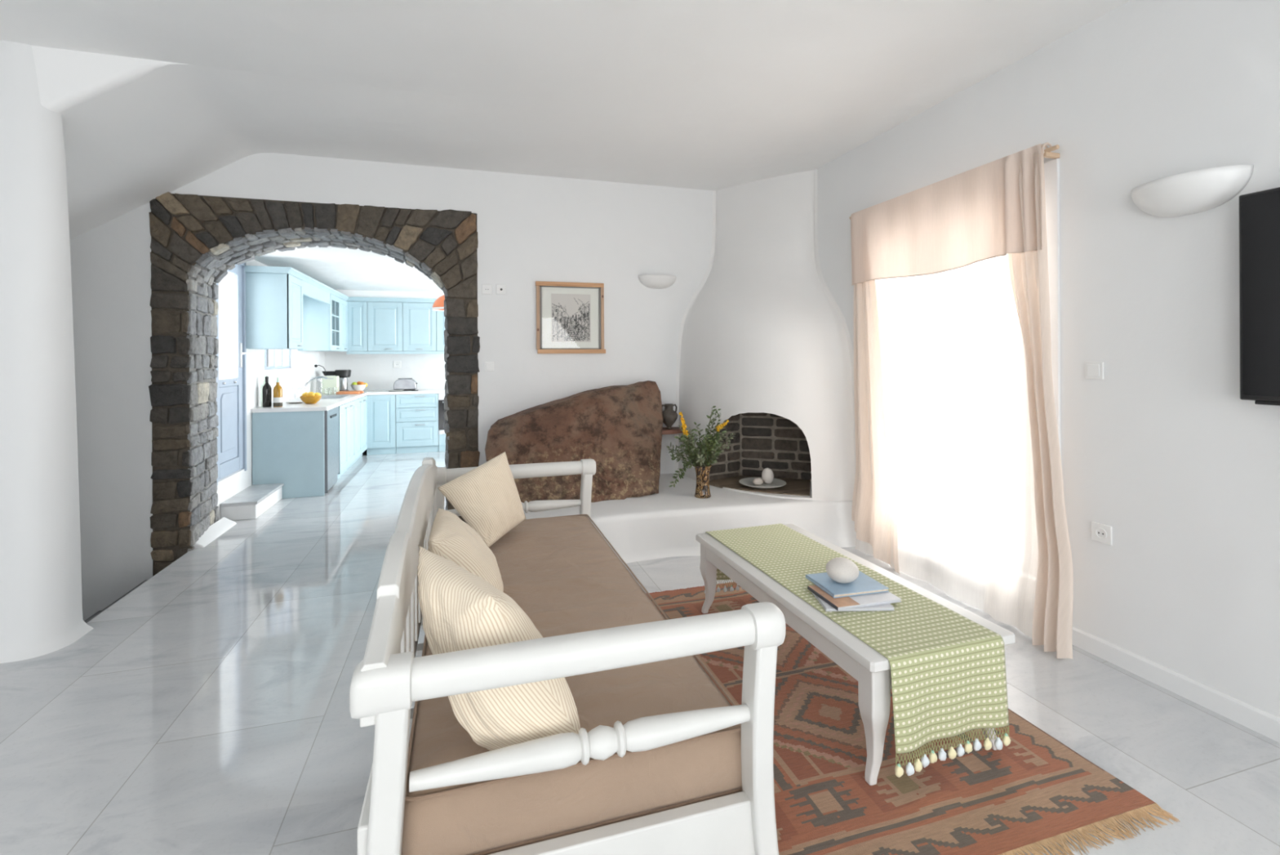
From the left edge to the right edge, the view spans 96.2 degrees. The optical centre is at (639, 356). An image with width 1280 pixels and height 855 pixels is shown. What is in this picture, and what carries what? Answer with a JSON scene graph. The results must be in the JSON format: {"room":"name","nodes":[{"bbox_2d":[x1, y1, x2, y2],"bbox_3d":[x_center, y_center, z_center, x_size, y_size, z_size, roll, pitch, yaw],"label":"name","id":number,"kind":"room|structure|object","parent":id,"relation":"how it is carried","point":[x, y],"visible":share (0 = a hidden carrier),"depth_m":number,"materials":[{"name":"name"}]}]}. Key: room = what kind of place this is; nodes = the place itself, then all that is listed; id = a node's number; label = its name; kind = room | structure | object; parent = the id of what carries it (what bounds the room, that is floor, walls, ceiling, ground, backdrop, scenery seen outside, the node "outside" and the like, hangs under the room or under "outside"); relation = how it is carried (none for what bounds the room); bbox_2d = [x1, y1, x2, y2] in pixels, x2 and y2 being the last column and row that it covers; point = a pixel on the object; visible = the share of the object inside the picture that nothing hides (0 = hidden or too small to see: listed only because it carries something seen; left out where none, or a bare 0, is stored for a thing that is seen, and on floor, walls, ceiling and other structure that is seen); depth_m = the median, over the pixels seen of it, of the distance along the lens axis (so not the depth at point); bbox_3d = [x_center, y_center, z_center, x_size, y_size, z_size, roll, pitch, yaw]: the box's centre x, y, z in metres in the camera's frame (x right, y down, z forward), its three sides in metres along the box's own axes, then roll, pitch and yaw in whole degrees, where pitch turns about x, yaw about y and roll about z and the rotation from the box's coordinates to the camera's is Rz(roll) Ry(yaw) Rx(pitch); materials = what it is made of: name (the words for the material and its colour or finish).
{"room":"traditional dwelling","nodes":[
{"label":"traditional dwelling","id":0,"kind":"room"},
{"bbox_2d":[0,40,93,662],"bbox_3d":[-3.845,-0.070,2.659,1.988,3.120,0.326,0,0,-17],"label":"column","id":1,"kind":"structure","parent":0,"point":[41,603],"depth_m":2.89,"materials":[{"name":"white paint"}]},
{"bbox_2d":[84,579,147,622],"bbox_3d":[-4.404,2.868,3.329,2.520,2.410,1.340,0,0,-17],"label":"baseboard","id":2,"kind":"structure","parent":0,"point":[97,613],"depth_m":3.94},
{"bbox_2d":[220,483,284,520],"bbox_3d":[-3.698,1.388,5.503,0.290,0.162,0.785,0,0,-17],"label":"step","id":3,"kind":"structure","parent":0,"point":[254,500],"depth_m":5.27,"materials":[{"name":"white paint"}]},
{"bbox_2d":[216,259,324,519],"bbox_3d":[-4.479,0.024,7.037,0.300,3.100,4.390,0,0,-17],"label":"wall","id":4,"kind":"structure","parent":0,"point":[302,368],"depth_m":5.83,"materials":[{"name":"white paint"}]},
{"bbox_2d":[215,262,246,484],"bbox_3d":[-3.832,0.090,5.326,0.082,2.080,0.730,0,0,-17],"label":"trim","id":5,"kind":"structure","parent":4,"relation":"attached to","point":[243,273],"depth_m":5.65,"materials":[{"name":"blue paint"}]},
{"bbox_2d":[217,263,247,479],"bbox_3d":[-3.805,0.105,5.334,0.109,1.990,0.660,0,0,-17],"label":"door","id":6,"kind":"structure","parent":4,"relation":"in","point":[229,391],"depth_m":5.47,"materials":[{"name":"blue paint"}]},
{"bbox_2d":[245,272,303,349],"bbox_3d":[-3.783,-0.453,5.989,0.418,0.755,0.518,0,0,-17],"label":"upper cabinet","id":7,"kind":"object","parent":4,"relation":"attached to","point":[273,301],"visible":1,"depth_m":5.75,"materials":[{"name":"blue paint"}]},
{"bbox_2d":[264,349,289,369],"bbox_3d":[-4.350,-0.227,6.779,0.060,0.760,1.220,0,0,-17],"label":"window","id":8,"kind":"structure","parent":4,"relation":"in","point":[271,352],"depth_m":7.04,"materials":[{"name":"grey paint"}]},
{"bbox_2d":[297,293,340,351],"bbox_3d":[-4.338,-0.450,7.817,0.418,0.755,0.620,0,0,-17],"label":"upper cabinet","id":9,"kind":"object","parent":4,"relation":"attached to","point":[321,320],"visible":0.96,"depth_m":7.54,"materials":[{"name":"blue paint"}]},
{"bbox_2d":[340,298,347,351],"bbox_3d":[-4.500,-0.449,8.352,0.418,0.755,0.498,0,0,-17],"label":"upper cabinet","id":10,"kind":"object","parent":4,"relation":"attached to","point":[344,347],"visible":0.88,"depth_m":8.38,"materials":[{"name":"blue paint"}]},
{"bbox_2d":[254,244,443,292],"bbox_3d":[-1.860,-1.325,7.819,5.800,0.630,4.360,0,0,-17],"label":"ceiling","id":11,"kind":"structure","parent":0,"point":[336,268],"depth_m":6.56,"materials":[{"name":"paint"}]},
{"bbox_2d":[431,294,444,311],"bbox_3d":[-2.366,-0.789,7.121,0.401,0.437,0.401,0,0,-17],"label":"pendant lamp","id":12,"kind":"object","parent":11,"relation":"hanging from","point":[438,304],"visible":0.24,"depth_m":6.97,"materials":[{"name":"orange ceramic"}]},
{"bbox_2d":[324,351,445,390],"bbox_3d":[-2.452,0.013,9.790,5.800,3.100,0.300,0,0,-17],"label":"wall","id":13,"kind":"structure","parent":0,"point":[378,371],"depth_m":9.15,"materials":[{"name":"white paint"}]},
{"bbox_2d":[346,301,367,351],"bbox_3d":[-4.333,-0.450,8.850,0.288,0.755,0.396,0,0,-17],"label":"upper cabinet","id":14,"kind":"object","parent":13,"relation":"attached to","point":[357,311],"visible":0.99,"depth_m":8.66,"materials":[{"name":"blue paint"}]},
{"bbox_2d":[367,301,403,351],"bbox_3d":[-3.951,-0.452,8.950,0.498,0.755,0.428,0,0,-17],"label":"upper cabinet","id":15,"kind":"object","parent":13,"relation":"attached to","point":[384,319],"visible":0.99,"depth_m":8.77,"materials":[{"name":"blue paint"}]},
{"bbox_2d":[393,360,400,367],"bbox_3d":[-3.889,0.130,9.190,0.110,0.110,0.012,0,0,-17],"label":"wall socket","id":16,"kind":"object","parent":13,"relation":"attached to","point":[396,363],"visible":1,"depth_m":9.19,"materials":[{"name":"white plastic"}]},
{"bbox_2d":[402,302,436,351],"bbox_3d":[-3.477,-0.454,9.094,0.488,0.755,0.428,0,0,-17],"label":"upper cabinet","id":17,"kind":"object","parent":13,"relation":"attached to","point":[420,319],"visible":0.97,"depth_m":8.92,"materials":[{"name":"blue paint"}]},
{"bbox_2d":[436,311,445,351],"bbox_3d":[-2.989,-0.457,9.242,0.528,0.755,0.428,0,0,-17],"label":"upper cabinet","id":18,"kind":"object","parent":13,"relation":"attached to","point":[440,314],"visible":0.18,"depth_m":9.01,"materials":[{"name":"blue paint"}]},
{"bbox_2d":[336,289,444,298],"bbox_3d":[-3.777,-0.951,9.026,2.210,0.109,0.395,0,0,-17],"label":"wall","id":19,"kind":"structure","parent":0,"point":[355,293],"depth_m":8.81,"materials":[{"name":"paint"}]},
{"bbox_2d":[244,265,444,354],"bbox_3d":[-3.337,-0.468,7.596,2.205,0.860,3.385,0,0,-17],"label":"crown molding","id":20,"kind":"structure","parent":19,"relation":"attached to","point":[312,287],"depth_m":7.26,"materials":[{"name":"blue paint"}]},
{"bbox_2d":[69,152,712,620],"bbox_3d":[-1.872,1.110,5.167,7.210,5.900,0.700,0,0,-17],"label":"wall","id":21,"kind":"structure","parent":0,"point":[531,228],"depth_m":4.96,"materials":[{"name":"white paint"}]},
{"bbox_2d":[192,516,236,547],"bbox_3d":[-3.492,1.440,4.711,0.102,0.076,0.670,0,0,-17],"label":"trim","id":22,"kind":"structure","parent":21,"relation":"attached to","point":[224,524],"depth_m":4.70,"materials":[{"name":"white paint"}]},
{"bbox_2d":[148,191,479,576],"bbox_3d":[-2.648,0.337,4.933,2.445,3.164,0.757,0,0,-17],"label":"stone arch","id":23,"kind":"object","parent":21,"relation":"attached to","point":[196,239],"visible":0.94,"depth_m":4.53,"materials":[{"name":"stone"}]},
{"bbox_2d":[481,284,492,294],"bbox_3d":[-1.323,-0.578,4.965,0.086,0.086,0.012,0,0,-17],"label":"wall socket","id":24,"kind":"object","parent":21,"relation":"attached to","point":[486,288],"visible":1,"depth_m":4.96,"materials":[{"name":"white plastic"}]},
{"bbox_2d":[484,361,493,371],"bbox_3d":[-1.305,0.089,4.968,0.080,0.080,0.013,0,0,-17],"label":"light switch","id":25,"kind":"object","parent":21,"relation":"attached to","point":[488,366],"visible":1,"depth_m":4.96,"materials":[{"name":"white plastic"}]},
{"bbox_2d":[496,284,506,294],"bbox_3d":[-1.208,-0.582,5.000,0.086,0.086,0.012,0,0,-17],"label":"socket","id":26,"kind":"object","parent":21,"relation":"attached to","point":[500,288],"visible":1,"depth_m":5.00,"materials":[{"name":"white plastic"}]},
{"bbox_2d":[535,280,605,353],"bbox_3d":[-0.619,-0.345,5.167,0.632,0.640,0.026,0,0,-17],"label":"framed drawing","id":27,"kind":"object","parent":21,"relation":"attached to","point":[570,316],"visible":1,"depth_m":5.17,"materials":[{"name":"white paper"}]},
{"bbox_2d":[484,380,662,502],"bbox_3d":[-0.577,0.704,5.012,1.544,0.962,1.354,0,0,-17],"label":"boulder","id":28,"kind":"object","parent":21,"relation":"attached to","point":[617,427],"visible":0.78,"depth_m":4.63,"materials":[{"name":"brown stone"}]},
{"bbox_2d":[638,274,676,288],"bbox_3d":[0.180,-0.697,5.364,0.376,0.118,0.123,0,0,-17],"label":"wall lamp","id":29,"kind":"object","parent":21,"relation":"attached to","point":[651,281],"visible":1,"depth_m":5.33,"materials":[{"name":"paint"}]},
{"bbox_2d":[662,426,683,434],"bbox_3d":[0.248,0.694,5.336,0.370,0.040,0.210,0,0,-17],"label":"wall shelf","id":30,"kind":"object","parent":21,"relation":"attached to","point":[673,430],"visible":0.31,"depth_m":5.26,"materials":[{"name":"red wood"}]},
{"bbox_2d":[662,403,677,429],"bbox_3d":[0.269,0.559,5.317,0.164,0.230,0.164,0,0,-17],"label":"jug","id":31,"kind":"object","parent":30,"relation":"on","point":[669,415],"visible":0.97,"depth_m":5.27,"materials":[{"name":"grey ceramic"}]},
{"bbox_2d":[31,45,859,239],"bbox_3d":[-1.619,-1.064,4.296,7.210,1.954,1.720,0,0,-17],"label":"ceiling","id":32,"kind":"structure","parent":0,"point":[136,131],"depth_m":3.95,"materials":[{"name":"paint"}]},
{"bbox_2d":[0,0,1130,145],"bbox_3d":[-0.426,-1.828,0.355,7.210,0.440,6.520,0,0,-17],"label":"ceiling","id":33,"kind":"structure","parent":0,"point":[852,72],"depth_m":2.96,"materials":[{"name":"paint"}]},
{"bbox_2d":[0,449,1279,854],"bbox_3d":[-1.350,1.582,3.454,7.210,0.250,13.000,0,0,-17],"label":"floor","id":34,"kind":"structure","parent":0,"point":[205,710],"depth_m":2.32,"materials":[{"name":"tile"}]},
{"bbox_2d":[252,410,324,498],"bbox_3d":[-3.639,1.022,5.949,0.655,0.895,0.022,0,0,-17],"label":"end panel","id":35,"kind":"object","parent":34,"relation":"on","point":[288,446],"visible":0.8,"depth_m":5.94,"materials":[{"name":"blue paint"}]},
{"bbox_2d":[324,405,339,493],"bbox_3d":[-3.699,1.013,6.263,0.652,0.873,0.611,0,0,-17],"label":"dishwasher","id":36,"kind":"object","parent":34,"relation":"on","point":[331,446],"visible":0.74,"depth_m":6.27,"materials":[{"name":"metal"}]},
{"bbox_2d":[337,400,355,478],"bbox_3d":[-3.933,1.024,7.025,0.718,0.893,0.972,0,0,-17],"label":"base cabinet","id":37,"kind":"object","parent":34,"relation":"on","point":[346,411],"visible":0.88,"depth_m":7.05,"materials":[{"name":"blue paint"}]},
{"bbox_2d":[349,395,367,467],"bbox_3d":[-4.216,1.026,7.957,0.718,0.893,0.972,0,0,-17],"label":"base cabinet","id":38,"kind":"object","parent":34,"relation":"on","point":[361,403],"visible":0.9,"depth_m":8.01,"materials":[{"name":"blue paint"}]},
{"bbox_2d":[250,388,444,413],"bbox_3d":[-2.890,0.550,7.827,3.195,0.040,3.200,0,0,-17],"label":"countertop","id":39,"kind":"structure","parent":38,"relation":"on","point":[325,404],"depth_m":6.67,"materials":[{"name":"white stone"}]},
{"bbox_2d":[262,376,271,407],"bbox_3d":[-3.931,0.373,6.048,0.082,0.323,0.082,0,0,-17],"label":"wine bottle","id":40,"kind":"object","parent":39,"relation":"on","point":[267,389],"visible":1,"depth_m":6.02,"materials":[{"name":"black glass"}]},
{"bbox_2d":[273,377,282,406],"bbox_3d":[-3.837,0.378,6.082,0.086,0.312,0.086,0,0,-17],"label":"oil bottle","id":41,"kind":"object","parent":39,"relation":"on","point":[277,389],"visible":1,"depth_m":6.05,"materials":[{"name":"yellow glass"}]},
{"bbox_2d":[284,400,303,403],"bbox_3d":[-3.934,0.526,6.559,0.230,0.018,0.229,0,0,-17],"label":"plate","id":42,"kind":"object","parent":39,"relation":"on","point":[288,402],"visible":0.87,"depth_m":6.54,"materials":[{"name":"white ceramic"}]},
{"bbox_2d":[299,395,321,404],"bbox_3d":[-3.716,0.491,6.479,0.220,0.085,0.220,0,0,-17],"label":"glass bowl","id":43,"kind":"object","parent":39,"relation":"on","point":[313,399],"visible":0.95,"depth_m":6.41,"materials":[{"name":"yellow glass"}]},
{"bbox_2d":[302,391,307,396],"bbox_3d":[-3.778,0.439,6.491,0.085,0.065,0.066,0,0,-17],"label":"lemon","id":44,"kind":"object","parent":43,"relation":"in","point":[304,393],"visible":0.59,"depth_m":6.46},
{"bbox_2d":[306,391,315,396],"bbox_3d":[-3.717,0.433,6.479,0.085,0.065,0.066,0,0,-17],"label":"lemon","id":45,"kind":"object","parent":43,"relation":"in","point":[309,393],"visible":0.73,"depth_m":6.45,"materials":[{"name":"yellow food"}]},
{"bbox_2d":[302,376,327,392],"bbox_3d":[-4.231,0.399,7.431,0.121,0.276,0.316,0,0,33],"label":"tap","id":46,"kind":"object","parent":39,"relation":"on","point":[315,377],"visible":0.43,"depth_m":7.41,"materials":[{"name":"silver metal"}]},
{"bbox_2d":[321,375,339,394],"bbox_3d":[-4.408,0.410,8.169,0.210,0.255,0.124,0,0,-17],"label":"box","id":47,"kind":"object","parent":39,"relation":"on","point":[331,381],"visible":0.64,"depth_m":8.12,"materials":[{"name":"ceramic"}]},
{"bbox_2d":[314,364,351,391],"bbox_3d":[-4.518,0.328,8.459,0.468,0.419,0.215,0,0,-22],"label":"juicer","id":48,"kind":"object","parent":39,"relation":"on","point":[344,375],"visible":0.68,"depth_m":8.45,"materials":[{"name":"black plastic"}]},
{"bbox_2d":[334,369,351,377],"bbox_3d":[-4.402,0.257,8.507,0.216,0.116,0.216,0,0,-17],"label":"bowl","id":49,"kind":"object","parent":48,"relation":"on","point":[341,373],"depth_m":8.42,"materials":[{"name":"black metal"}]},
{"bbox_2d":[320,395,348,399],"bbox_3d":[-4.094,0.610,7.534,0.424,0.153,0.724,0,0,-17],"label":"sink","id":50,"kind":"object","parent":39,"relation":"in","point":[323,397],"visible":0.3,"depth_m":7.86,"materials":[{"name":"metal"}]},
{"bbox_2d":[336,390,364,394],"bbox_3d":[-4.153,0.519,8.243,0.330,0.034,0.290,0,0,-17],"label":"chopping board","id":51,"kind":"object","parent":39,"relation":"on","point":[348,392],"visible":0.98,"depth_m":8.13,"materials":[{"name":"orange wood"}]},
{"bbox_2d":[350,384,366,390],"bbox_3d":[-4.237,0.481,8.641,0.224,0.110,0.224,0,0,-17],"label":"bowl","id":52,"kind":"object","parent":39,"relation":"on","point":[355,387],"visible":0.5,"depth_m":8.57,"materials":[{"name":"ceramic"}]},
{"bbox_2d":[387,389,404,391],"bbox_3d":[-3.717,0.524,8.736,0.240,0.018,0.240,0,0,-17],"label":"plate","id":53,"kind":"object","parent":39,"relation":"on","point":[393,390],"visible":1,"depth_m":8.69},
{"bbox_2d":[393,377,417,391],"bbox_3d":[-3.646,0.438,8.930,0.340,0.190,0.170,0,0,-17],"label":"toaster","id":54,"kind":"object","parent":39,"relation":"on","point":[406,384],"visible":0.99,"depth_m":8.85,"materials":[{"name":"metal"}]},
{"bbox_2d":[366,394,395,454],"bbox_3d":[-3.950,1.024,8.849,0.400,0.893,0.615,0,0,-17],"label":"base cabinet","id":55,"kind":"object","parent":34,"relation":"on","point":[381,408],"visible":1,"depth_m":8.56,"materials":[{"name":"blue paint"}]},
{"bbox_2d":[395,393,439,453],"bbox_3d":[-3.462,1.022,8.980,0.603,0.893,0.647,0,0,-17],"label":"base cabinet","id":56,"kind":"object","parent":34,"relation":"on","point":[417,426],"visible":0.99,"depth_m":8.71,"materials":[{"name":"blue paint"}]},
{"bbox_2d":[438,393,446,451],"bbox_3d":[-2.879,1.019,9.149,0.600,0.893,0.664,0,0,-17],"label":"oven","id":57,"kind":"object","parent":34,"relation":"on","point":[442,420],"visible":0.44,"depth_m":8.81,"materials":[{"name":"metal"}]},
{"bbox_2d":[349,457,786,854],"bbox_3d":[-0.463,0.975,2.528,1.061,0.950,2.427,0,0,-17],"label":"bench sofa","id":58,"kind":"object","parent":34,"relation":"on","point":[384,685],"visible":0.77,"depth_m":1.43,"materials":[{"name":"white wood"}]},
{"bbox_2d":[400,514,742,854],"bbox_3d":[-0.447,1.100,2.532,0.917,0.215,2.262,0,0,-17],"label":"seat cushion","id":59,"kind":"object","parent":58,"relation":"on","point":[560,571],"visible":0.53,"depth_m":1.56,"materials":[{"name":"beige fabric"}]},
{"bbox_2d":[427,507,503,591],"bbox_3d":[-0.683,0.816,2.268,0.290,0.336,0.501,0,0,-17],"label":"throw pillow","id":60,"kind":"object","parent":59,"relation":"on","point":[451,538],"visible":0.65,"depth_m":2.15,"materials":[{"name":"beige fabric"}]},
{"bbox_2d":[437,451,525,546],"bbox_3d":[-0.849,0.764,3.176,0.286,0.430,0.477,0,0,17],"label":"throw pillow","id":61,"kind":"object","parent":59,"relation":"on","point":[486,496],"visible":0.99,"depth_m":3.06,"materials":[{"name":"beige fabric"}]},
{"bbox_2d":[417,544,580,751],"bbox_3d":[-0.425,0.781,1.539,0.576,0.438,0.231,0,0,20],"label":"throw pillow","id":62,"kind":"object","parent":59,"relation":"on","point":[461,610],"visible":0.74,"depth_m":1.46,"materials":[{"name":"beige fabric"}]},
{"bbox_2d":[524,472,856,563],"bbox_3d":[0.179,1.286,4.680,2.790,0.346,1.525,0,0,-17],"label":"hearth ledge","id":63,"kind":"object","parent":34,"relation":"on","point":[666,523],"visible":0.44,"depth_m":4.25,"materials":[{"name":"white paint"}]},
{"bbox_2d":[694,463,711,497],"bbox_3d":[0.497,0.988,4.555,0.144,0.250,0.143,0,0,-17],"label":"glass vase","id":64,"kind":"object","parent":63,"relation":"on","point":[702,488],"visible":0.94,"depth_m":4.51,"materials":[{"name":"brown glass"}]},
{"bbox_2d":[666,405,735,487],"bbox_3d":[0.482,0.741,4.547,0.533,0.686,0.432,0,0,13],"label":"bouquet","id":65,"kind":"object","parent":64,"relation":"in","point":[705,457],"visible":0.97,"depth_m":4.51,"materials":[{"name":"green plant"}]},
{"bbox_2d":[675,168,856,501],"bbox_3d":[1.039,-0.255,5.014,1.115,2.760,1.490,0,0,-17],"label":"fireplace","id":66,"kind":"object","parent":63,"relation":"on","point":[764,340],"visible":0.9,"depth_m":4.94,"materials":[{"name":"paint"}]},
{"bbox_2d":[738,476,786,488],"bbox_3d":[1.034,1.076,4.843,0.392,0.031,0.392,0,0,-17],"label":"plate","id":67,"kind":"object","parent":66,"relation":"on","point":[776,482],"visible":0.81,"depth_m":4.84,"materials":[{"name":"grey ceramic"}]},
{"bbox_2d":[752,477,763,484],"bbox_3d":[0.987,1.049,4.803,0.090,0.060,0.076,0,0,-34],"label":"pebble","id":68,"kind":"object","parent":67,"relation":"on","point":[757,481],"visible":1,"depth_m":4.78,"materials":[{"name":"white stone"}]},
{"bbox_2d":[761,467,773,484],"bbox_3d":[1.076,1.008,4.835,0.092,0.141,0.116,0,0,43],"label":"pebble","id":69,"kind":"object","parent":67,"relation":"on","point":[767,475],"visible":1,"depth_m":4.80,"materials":[{"name":"white stone"}]},
{"bbox_2d":[646,582,1180,854],"bbox_3d":[0.690,1.438,2.590,1.422,0.016,2.136,0,0,-17],"label":"rug","id":70,"kind":"object","parent":34,"relation":"on","point":[1035,791],"visible":0.46,"depth_m":1.92,"materials":[{"name":"fabric"}]},
{"bbox_2d":[695,523,1015,785],"bbox_3d":[0.839,1.220,2.666,0.633,0.431,1.452,0,0,-18],"label":"coffee table","id":71,"kind":"object","parent":70,"relation":"on","point":[871,668],"visible":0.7,"depth_m":2.19,"materials":[{"name":"white paint"}]},
{"bbox_2d":[704,523,1010,777],"bbox_3d":[0.834,1.187,2.664,0.493,0.377,1.542,0,0,-18],"label":"table runner","id":72,"kind":"object","parent":71,"relation":"on","point":[948,669],"visible":0.82,"depth_m":2.01,"materials":[{"name":"green fabric"}]},
{"bbox_2d":[810,591,894,611],"bbox_3d":[0.861,0.992,2.345,0.270,0.010,0.200,0,0,-1],"label":"book","id":73,"kind":"object","parent":72,"relation":"on","point":[888,606],"visible":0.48,"depth_m":2.25,"materials":[{"name":"white paper"}]},
{"bbox_2d":[807,585,901,610],"bbox_3d":[0.879,0.979,2.366,0.292,0.013,0.215,0,0,-15],"label":"book","id":74,"kind":"object","parent":73,"relation":"on","point":[884,597],"visible":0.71,"depth_m":2.29,"materials":[{"name":"white paper"}]},
{"bbox_2d":[808,585,859,607],"bbox_3d":[0.788,0.974,2.342,0.100,0.001,0.215,0,0,-15],"label":"photo","id":75,"kind":"object","parent":74,"relation":"on","point":[850,601],"depth_m":2.29},
{"bbox_2d":[805,570,888,598],"bbox_3d":[0.877,0.965,2.444,0.255,0.014,0.220,0,0,-14],"label":"book","id":76,"kind":"object","parent":74,"relation":"on","point":[864,584],"visible":0.79,"depth_m":2.40,"materials":[{"name":"blue paper"}]},
{"bbox_2d":[826,556,858,582],"bbox_3d":[0.860,0.909,2.439,0.142,0.100,0.128,0,0,-34],"label":"round stone","id":77,"kind":"object","parent":76,"relation":"on","point":[841,570],"visible":1,"depth_m":2.39,"materials":[{"name":"white stone"}]},
{"bbox_2d":[810,0,1279,717],"bbox_3d":[2.572,-0.164,2.057,0.300,3.400,8.040,0,0,-17],"label":"wall","id":78,"kind":"structure","parent":0,"point":[1164,451],"depth_m":2.55,"materials":[{"name":"white paint"}]},
{"bbox_2d":[849,144,1059,219],"bbox_3d":[1.880,-1.042,3.640,0.095,0.060,1.610,0,0,-17],"label":"curtain rod","id":79,"kind":"object","parent":78,"relation":"attached to","point":[1048,153],"visible":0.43,"depth_m":2.91,"materials":[{"name":"brown wood"}]},
{"bbox_2d":[850,142,1073,658],"bbox_3d":[1.837,0.174,3.535,0.185,2.520,1.700,0,0,-15],"label":"curtain","id":80,"kind":"object","parent":79,"relation":"hanging from","point":[958,486],"visible":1,"depth_m":3.37,"materials":[{"name":"white fabric"}]},
{"bbox_2d":[851,280,899,573],"bbox_3d":[1.670,0.187,4.064,0.145,2.492,0.589,0,0,-17],"label":"drape","id":81,"kind":"object","parent":80,"relation":"hanging from","point":[875,511],"depth_m":4.08,"materials":[{"name":"white fabric"}]},
{"bbox_2d":[983,250,1038,637],"bbox_3d":[1.994,0.186,3.030,0.088,2.492,0.400,0,0,-17],"label":"drape","id":82,"kind":"object","parent":80,"relation":"hanging from","point":[1011,584],"depth_m":3.08,"materials":[{"name":"white fabric"}]},
{"bbox_2d":[1004,147,1073,658],"bbox_3d":[1.998,0.184,2.943,0.154,2.490,0.475,0,0,-9],"label":"drape","id":83,"kind":"object","parent":80,"relation":"hanging from","point":[1038,574],"depth_m":2.96,"materials":[{"name":"white fabric"}]},
{"bbox_2d":[1044,158,1061,456],"bbox_3d":[1.935,0.215,3.613,0.018,2.450,1.430,0,0,-17],"label":"trim","id":84,"kind":"structure","parent":78,"relation":"attached to","point":[1051,168],"depth_m":2.94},
{"bbox_2d":[1084,361,1103,379],"bbox_3d":[2.193,0.069,2.772,0.013,0.084,0.084,0,0,-17],"label":"light switch","id":85,"kind":"object","parent":78,"relation":"attached to","point":[1093,370],"visible":1,"depth_m":2.76,"materials":[{"name":"white plastic"}]},
{"bbox_2d":[1091,521,1111,545],"bbox_3d":[2.206,0.847,2.744,0.012,0.090,0.090,0,0,-17],"label":"wall socket","id":86,"kind":"object","parent":78,"relation":"attached to","point":[1100,532],"visible":1,"depth_m":2.74,"materials":[{"name":"white plastic"}]},
{"bbox_2d":[1071,626,1279,742],"bbox_3d":[2.833,1.398,0.670,0.022,0.095,4.840,0,0,-17],"label":"baseboard","id":87,"kind":"structure","parent":78,"relation":"attached to","point":[1262,722],"depth_m":2.42,"materials":[{"name":"white paint"}]},
{"bbox_2d":[1130,164,1253,217],"bbox_3d":[2.234,-0.665,2.383,0.153,0.143,0.406,0,0,-17],"label":"wall lamp","id":88,"kind":"object","parent":78,"relation":"attached to","point":[1197,191],"visible":1,"depth_m":2.31,"materials":[{"name":"white plastic"}]},
{"bbox_2d":[1239,186,1279,405],"bbox_3d":[2.522,-0.218,1.557,0.088,0.794,1.352,0,0,-17],"label":"television","id":89,"kind":"object","parent":78,"relation":"attached to","point":[1260,211],"visible":1,"depth_m":2.13,"materials":[{"name":"black plastic"}]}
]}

